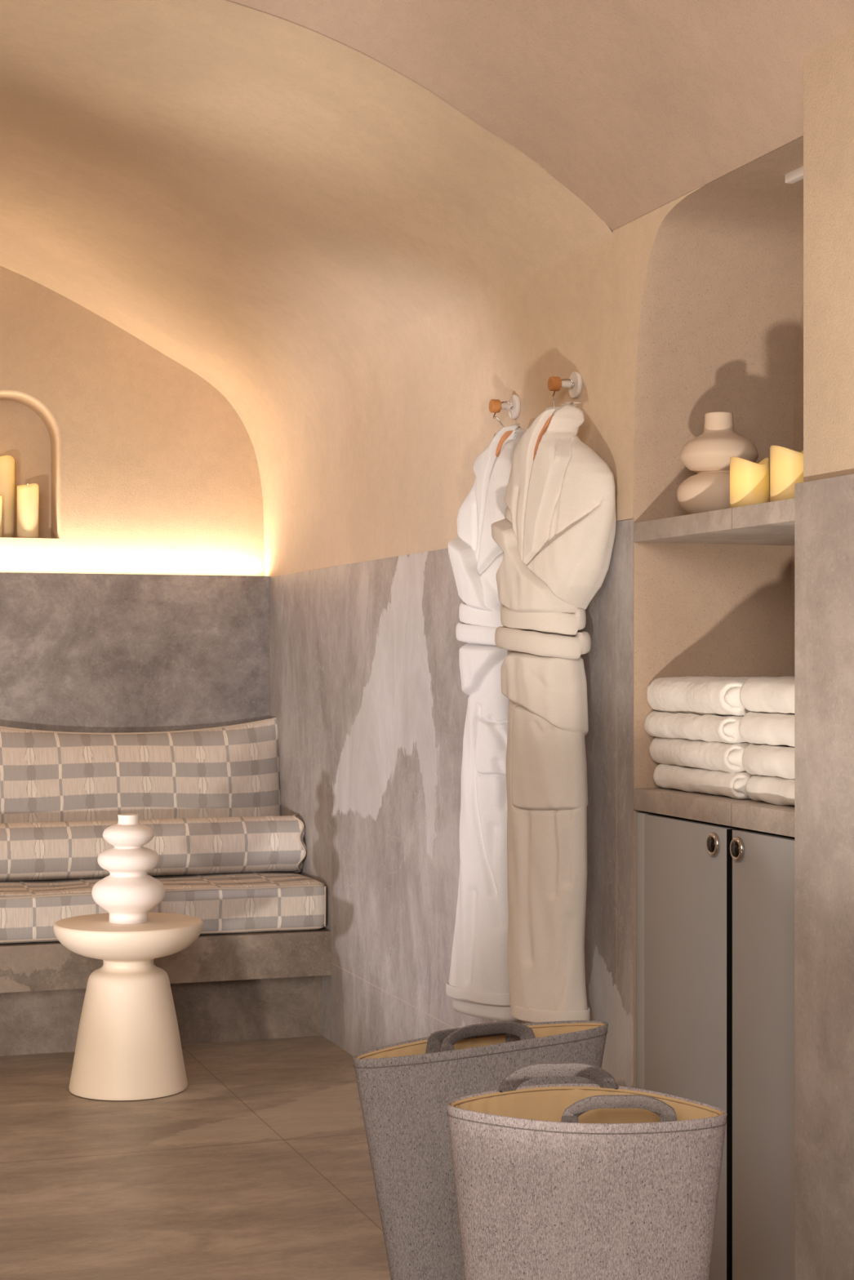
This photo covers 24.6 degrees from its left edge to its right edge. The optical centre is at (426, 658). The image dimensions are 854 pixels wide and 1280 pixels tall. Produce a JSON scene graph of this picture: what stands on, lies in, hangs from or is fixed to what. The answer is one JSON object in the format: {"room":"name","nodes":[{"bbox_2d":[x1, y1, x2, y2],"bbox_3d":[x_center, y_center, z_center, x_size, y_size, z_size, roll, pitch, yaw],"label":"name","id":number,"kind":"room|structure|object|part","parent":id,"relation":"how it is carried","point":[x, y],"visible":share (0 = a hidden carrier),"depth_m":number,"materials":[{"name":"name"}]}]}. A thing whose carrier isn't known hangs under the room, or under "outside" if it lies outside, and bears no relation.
{"room":"changing room","nodes":[
{"label":"changing room","id":0,"kind":"room"},
{"bbox_2d":[0,266,263,576],"bbox_3d":[-2.596,-0.880,6.594,4.240,1.460,0.001,0,0,-19],"label":"wall","id":1,"kind":"structure","parent":0,"point":[160,473],"depth_m":7.11,"materials":[{"name":"paint"}]},
{"bbox_2d":[0,390,61,538],"bbox_3d":[-1.512,-0.694,7.053,0.364,0.525,0.170,0,0,-19],"label":"wall niche","id":2,"kind":"object","parent":1,"relation":"in","point":[29,433],"visible":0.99,"depth_m":7.15,"materials":[{"name":"paint"}]},
{"bbox_2d":[0,495,2,537],"bbox_3d":[-1.555,-0.507,6.996,0.077,0.152,0.077,0,0,-19],"label":"candle","id":3,"kind":"object","parent":2,"relation":"in","point":[1,496],"visible":1,"depth_m":6.99,"materials":[{"name":"beige wax"}]},
{"bbox_2d":[0,455,14,537],"bbox_3d":[-1.526,-0.581,7.069,0.077,0.299,0.077,0,0,-19],"label":"candle","id":4,"kind":"object","parent":2,"relation":"in","point":[6,462],"visible":0.97,"depth_m":7.04,"materials":[{"name":"beige wax"}]},
{"bbox_2d":[17,483,39,537],"bbox_3d":[-1.434,-0.530,7.044,0.077,0.198,0.077,0,0,-19],"label":"candle","id":5,"kind":"object","parent":2,"relation":"in","point":[28,495],"visible":1,"depth_m":7.01,"materials":[{"name":"beige wax"}]},
{"bbox_2d":[0,572,269,733],"bbox_3d":[-2.568,0.324,6.511,4.200,1.253,0.020,0,0,-19],"label":"wall","id":6,"kind":"structure","parent":0,"point":[80,652],"depth_m":7.01,"materials":[{"name":"stone"}]},
{"bbox_2d":[0,928,331,992],"bbox_3d":[-2.431,0.962,6.108,4.200,0.143,0.807,0,0,-19],"label":"stone bench","id":7,"kind":"object","parent":6,"relation":"attached to","point":[50,965],"visible":0.6,"depth_m":6.27,"materials":[{"name":"grey stone"}]},
{"bbox_2d":[0,877,108,943],"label":"seat cushion","id":8,"kind":"object","parent":7,"relation":"on","point":[33,911],"depth_m":6.13,"materials":[{"name":"fabric"}]},
{"bbox_2d":[0,717,280,822],"bbox_3d":[-1.048,0.471,6.850,1.138,0.524,0.179,0,0,-19],"label":"cushion","id":9,"kind":"object","parent":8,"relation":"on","point":[232,771],"visible":0.58,"depth_m":6.82,"materials":[{"name":"fabric"}]},
{"bbox_2d":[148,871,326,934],"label":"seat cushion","id":10,"kind":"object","parent":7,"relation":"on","point":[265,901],"depth_m":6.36,"materials":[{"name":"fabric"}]},
{"bbox_2d":[0,813,306,881],"bbox_3d":[-1.276,0.637,6.489,1.790,0.203,0.203,0,0,-19],"label":"bolster cushion","id":11,"kind":"object","parent":10,"relation":"on","point":[63,850],"visible":0.88,"depth_m":6.55,"materials":[{"name":"fabric"}]},
{"bbox_2d":[0,1035,391,1279],"bbox_3d":[-0.770,1.250,2.108,4.870,0.001,8.150,0,0,-19],"label":"floor","id":12,"kind":"structure","parent":0,"point":[260,1168],"depth_m":4.76,"materials":[{"name":"stone"}]},
{"bbox_2d":[53,912,203,1100],"bbox_3d":[-0.868,1.006,5.703,0.430,0.484,0.430,0,0,-19],"label":"side table","id":13,"kind":"object","parent":12,"relation":"on","point":[128,1045],"visible":0.98,"depth_m":5.58,"materials":[{"name":"paint"}]},
{"bbox_2d":[91,813,164,924],"bbox_3d":[-0.868,0.608,5.703,0.211,0.312,0.211,0,0,-19],"label":"vase","id":14,"kind":"object","parent":13,"relation":"on","point":[128,893],"visible":1,"depth_m":5.64,"materials":[{"name":"ceramic"}]},
{"bbox_2d":[0,975,322,1056],"bbox_3d":[-2.343,1.140,5.851,4.200,0.220,0.050,0,0,-19],"label":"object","id":15,"kind":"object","parent":12,"relation":"on","point":[44,1021],"depth_m":6.38,"materials":[{"name":"stone"}]},
{"bbox_2d":[352,1020,608,1279],"bbox_3d":[0.096,0.938,3.401,0.464,0.624,0.107,0,0,-19],"label":"laundry basket","id":16,"kind":"object","parent":12,"relation":"on","point":[405,1088],"visible":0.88,"depth_m":3.33,"materials":[{"name":"fabric"}]},
{"bbox_3d":[0.082,0.680,3.423,0.182,0.084,0.024,0,0,-19],"label":"handle","id":17,"kind":"part","parent":16,"relation":"part of","materials":[{"name":"fabric"}]},
{"bbox_3d":[0.104,0.677,3.376,0.186,0.103,0.024,0,0,-17],"label":"handle","id":18,"kind":"part","parent":16,"relation":"part of","materials":[{"name":"fabric"}]},
{"bbox_2d":[446,1062,726,1279],"bbox_3d":[0.238,0.931,2.931,0.418,0.638,0.127,0,0,-2],"label":"laundry basket","id":19,"kind":"object","parent":12,"relation":"on","point":[605,1180],"visible":1,"depth_m":2.88,"materials":[{"name":"fabric"}]},
{"bbox_3d":[0.200,0.643,2.979,0.184,0.062,0.021,0,0,-4],"label":"handle","id":20,"kind":"part","parent":19,"relation":"part of","materials":[{"name":"fabric"}]},
{"bbox_3d":[0.283,0.692,2.896,0.185,0.098,0.022,0,0,-3],"label":"handle","id":21,"kind":"part","parent":19,"relation":"part of","materials":[{"name":"fabric"}]},
{"bbox_2d":[635,811,794,1279],"bbox_3d":[0.753,0.786,3.843,0.385,0.928,0.848,0,0,-19],"label":"base cabinet","id":22,"kind":"object","parent":12,"relation":"on","point":[715,902],"visible":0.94,"depth_m":3.79,"materials":[{"name":"paint"}]},
{"bbox_3d":[0.530,0.779,3.969,0.024,0.902,0.372,0,0,-19],"label":"door","id":23,"kind":"part","parent":22,"relation":"part of","materials":[{"name":"paint"}]},
{"bbox_2d":[706,836,715,852],"bbox_3d":[0.558,0.363,3.833,0.008,0.030,0.030,0,0,-19],"label":"cabinet knob","id":24,"kind":"object","parent":22,"relation":"attached to","point":[710,840],"depth_m":3.83,"materials":[{"name":"brown metal"}]},
{"bbox_3d":[0.559,0.363,3.833,0.009,0.048,0.048,0,0,-19],"label":"ring pull","id":25,"kind":"part","parent":22,"relation":"part of","materials":[{"name":"silver metal"}]},
{"bbox_2d":[633,787,794,837],"bbox_3d":[0.757,0.299,3.844,0.380,0.046,0.849,0,0,-19],"label":"countertop","id":26,"kind":"structure","parent":22,"relation":"on","point":[748,814],"depth_m":3.82,"materials":[{"name":"grey stone"}]},
{"bbox_2d":[653,763,753,799],"bbox_3d":[0.695,0.249,4.058,0.342,0.057,0.427,0,0,-19],"label":"towel","id":27,"kind":"object","parent":26,"relation":"on","point":[687,779],"visible":0.34,"depth_m":3.96,"materials":[{"name":"white fabric"}]},
{"bbox_2d":[648,737,749,773],"bbox_3d":[0.681,0.195,4.066,0.338,0.064,0.422,0,0,-19],"label":"towel","id":28,"kind":"object","parent":27,"relation":"on","point":[714,756],"visible":0.3,"depth_m":3.96,"materials":[{"name":"white fabric"}]},
{"bbox_2d":[644,711,746,743],"bbox_3d":[0.675,0.140,4.074,0.338,0.059,0.426,0,0,-19],"label":"towel","id":29,"kind":"object","parent":28,"relation":"on","point":[706,727],"visible":0.41,"depth_m":3.97,"materials":[{"name":"white fabric"}]},
{"bbox_2d":[646,675,794,715],"bbox_3d":[0.678,0.076,4.070,0.337,0.080,0.420,0,0,-19],"label":"towel","id":30,"kind":"object","parent":29,"relation":"on","point":[705,695],"visible":0.56,"depth_m":3.97,"materials":[{"name":"white fabric"}]},
{"bbox_2d":[745,775,794,805],"bbox_3d":[0.829,0.249,3.657,0.344,0.056,0.437,0,0,-19],"label":"towel","id":31,"kind":"object","parent":26,"relation":"on","point":[780,791],"visible":0.2,"depth_m":3.70,"materials":[{"name":"white fabric"}]},
{"bbox_2d":[742,742,794,779],"bbox_3d":[0.818,0.194,3.664,0.342,0.066,0.436,0,0,-19],"label":"towel","id":32,"kind":"object","parent":31,"relation":"on","point":[757,759],"visible":0.28,"depth_m":3.68,"materials":[{"name":"white fabric"}]},
{"bbox_2d":[738,711,794,746],"bbox_3d":[0.816,0.133,3.659,0.343,0.066,0.435,0,0,-19],"label":"towel","id":33,"kind":"object","parent":32,"relation":"on","point":[754,727],"visible":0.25,"depth_m":3.68,"materials":[{"name":"white fabric"}]},
{"bbox_2d":[739,677,794,713],"bbox_3d":[0.816,0.069,3.664,0.346,0.072,0.442,0,0,-19],"label":"towel","id":34,"kind":"object","parent":33,"relation":"on","point":[771,695],"visible":0.37,"depth_m":3.69,"materials":[{"name":"white fabric"}]},
{"bbox_2d":[730,841,738,857],"bbox_3d":[0.590,0.363,3.738,0.008,0.030,0.030,0,0,-19],"label":"cabinet knob","id":35,"kind":"object","parent":22,"relation":"attached to","point":[734,845],"depth_m":3.73,"materials":[{"name":"brown metal"}]},
{"bbox_3d":[0.591,0.363,3.738,0.009,0.048,0.048,0,0,-19],"label":"ring pull","id":36,"kind":"part","parent":22,"relation":"part of","materials":[{"name":"silver metal"}]},
{"bbox_3d":[0.663,0.779,3.578,0.024,0.902,0.405,0,0,-19],"label":"door","id":37,"kind":"part","parent":22,"relation":"part of","materials":[{"name":"paint"}]},
{"bbox_2d":[0,0,613,577],"bbox_3d":[-2.089,-0.955,5.103,4.206,1.311,3.150,0,0,-19],"label":"wall","id":38,"kind":"structure","parent":0,"point":[357,265],"depth_m":5.17,"materials":[{"name":"paint"}]},
{"bbox_2d":[445,423,525,1021],"bbox_3d":[0.153,0.151,4.722,0.153,1.422,0.322,0,0,-36],"label":"bathrobe","id":39,"kind":"object","parent":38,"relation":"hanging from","point":[477,985],"visible":0.67,"depth_m":4.67,"materials":[{"name":"white fabric"}]},
{"bbox_2d":[488,395,519,418],"bbox_3d":[0.188,-0.621,4.824,0.066,0.060,0.060,0,0,-19],"label":"peg","id":40,"kind":"object","parent":38,"relation":"attached to","point":[495,406],"visible":1,"depth_m":4.82,"materials":[{"name":"white metal"}]},
{"bbox_3d":[0.167,-0.621,4.817,0.022,0.033,0.033,0,0,-19],"label":"knob","id":41,"kind":"part","parent":40,"relation":"part of","materials":[{"name":"brown wood"}]},
{"bbox_2d":[493,400,513,457],"bbox_3d":[0.183,-0.550,4.742,0.058,0.167,0.183,0,0,0],"label":"hanger","id":42,"kind":"object","parent":40,"relation":"hanging from","point":[506,434],"visible":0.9,"depth_m":4.66,"materials":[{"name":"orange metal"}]},
{"bbox_3d":[0.194,-0.621,4.826,0.037,0.016,0.016,0,0,-19],"label":"stem","id":43,"kind":"part","parent":40,"relation":"part of","materials":[{"name":"white metal"}]},
{"bbox_2d":[547,371,582,398],"bbox_3d":[0.311,-0.625,4.464,0.066,0.060,0.060,0,0,-19],"label":"peg","id":44,"kind":"object","parent":38,"relation":"attached to","point":[554,384],"visible":0.98,"depth_m":4.45,"materials":[{"name":"white metal"}]},
{"bbox_2d":[533,378,573,461],"bbox_3d":[0.294,-0.533,4.385,0.076,0.210,0.164,0,0,23],"label":"hanger","id":45,"kind":"object","parent":44,"relation":"hanging from","point":[545,426],"visible":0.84,"depth_m":4.32,"materials":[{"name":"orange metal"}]},
{"bbox_3d":[0.290,-0.625,4.457,0.022,0.033,0.033,0,0,-19],"label":"knob","id":46,"kind":"part","parent":44,"relation":"part of","materials":[{"name":"brown wood"}]},
{"bbox_3d":[0.317,-0.625,4.466,0.037,0.016,0.016,0,0,-19],"label":"stem","id":47,"kind":"part","parent":44,"relation":"part of","materials":[{"name":"white metal"}]},
{"bbox_2d":[269,518,633,1087],"bbox_3d":[-0.069,0.475,5.686,0.001,1.550,3.167,0,0,-19],"label":"wall","id":48,"kind":"structure","parent":0,"point":[368,703],"depth_m":5.70,"materials":[{"name":"stone"}]},
{"bbox_2d":[223,0,853,231],"bbox_3d":[-0.668,-1.534,0.924,4.206,1.198,5.767,0,0,-19],"label":"ceiling","id":49,"kind":"structure","parent":0,"point":[633,107],"depth_m":3.89,"materials":[{"name":"paint"}]},
{"bbox_2d":[613,183,706,520],"bbox_3d":[0.481,-0.617,4.067,0.001,0.637,0.467,0,0,-19],"label":"wall","id":50,"kind":"structure","parent":0,"point":[633,242],"depth_m":4.22,"materials":[{"name":"paint"}]},
{"bbox_2d":[490,401,616,1023],"bbox_3d":[0.279,0.127,4.343,0.173,1.388,0.354,0,0,-35],"label":"bathrobe","id":51,"kind":"object","parent":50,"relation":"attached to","point":[556,535],"visible":0.99,"depth_m":4.29,"materials":[{"name":"white fabric"}]},
{"bbox_2d":[632,136,803,1088],"bbox_3d":[0.757,0.158,3.846,0.380,2.185,0.857,0,0,-19],"label":"wall niche","id":52,"kind":"object","parent":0,"point":[721,328],"visible":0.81,"depth_m":4.21,"materials":[{"name":"paint"}]},
{"bbox_2d":[633,497,794,545],"bbox_3d":[0.757,-0.270,3.844,0.379,0.041,0.849,0,0,-19],"label":"shelf","id":53,"kind":"object","parent":52,"relation":"attached to","point":[767,523],"visible":0.69,"depth_m":3.89,"materials":[{"name":"grey stone"}]},
{"bbox_2d":[676,411,758,514],"bbox_3d":[0.605,-0.400,4.062,0.173,0.218,0.173,0,0,-19],"label":"vase","id":54,"kind":"object","parent":53,"relation":"on","point":[708,455],"visible":0.68,"depth_m":4.00,"materials":[{"name":"beige ceramic"}]},
{"bbox_2d":[729,456,768,507],"bbox_3d":[0.624,-0.341,3.792,0.075,0.099,0.075,0,0,-19],"label":"candle","id":55,"kind":"object","parent":53,"relation":"on","point":[748,480],"visible":0.93,"depth_m":3.76,"materials":[{"name":"yellow wax"}]},
{"bbox_2d":[769,444,804,502],"bbox_3d":[0.677,-0.344,3.647,0.077,0.105,0.077,0,0,-19],"label":"candle","id":56,"kind":"object","parent":53,"relation":"on","point":[786,464],"visible":0.62,"depth_m":3.61,"materials":[{"name":"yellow wax"}]},
{"bbox_2d":[784,165,803,183],"bbox_3d":[0.760,-0.927,3.607,0.018,0.018,0.382,0,0,-19],"label":"light","id":57,"kind":"object","parent":52,"relation":"attached to","point":[797,175],"visible":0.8,"depth_m":3.75,"materials":[{"name":"white metal"}]},
{"bbox_2d":[794,473,853,1279],"bbox_3d":[1.776,0.475,1.209,0.788,1.550,4.808,0,0,-19],"label":"wall panel","id":58,"kind":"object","parent":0,"point":[824,508],"depth_m":3.27,"materials":[{"name":"stone"}]},
{"bbox_2d":[803,27,853,482],"bbox_3d":[1.782,-0.875,1.207,0.778,1.150,4.800,0,0,-19],"label":"wall pillar","id":59,"kind":"structure","parent":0,"point":[828,69],"depth_m":3.27,"materials":[{"name":"paint"}]}
]}

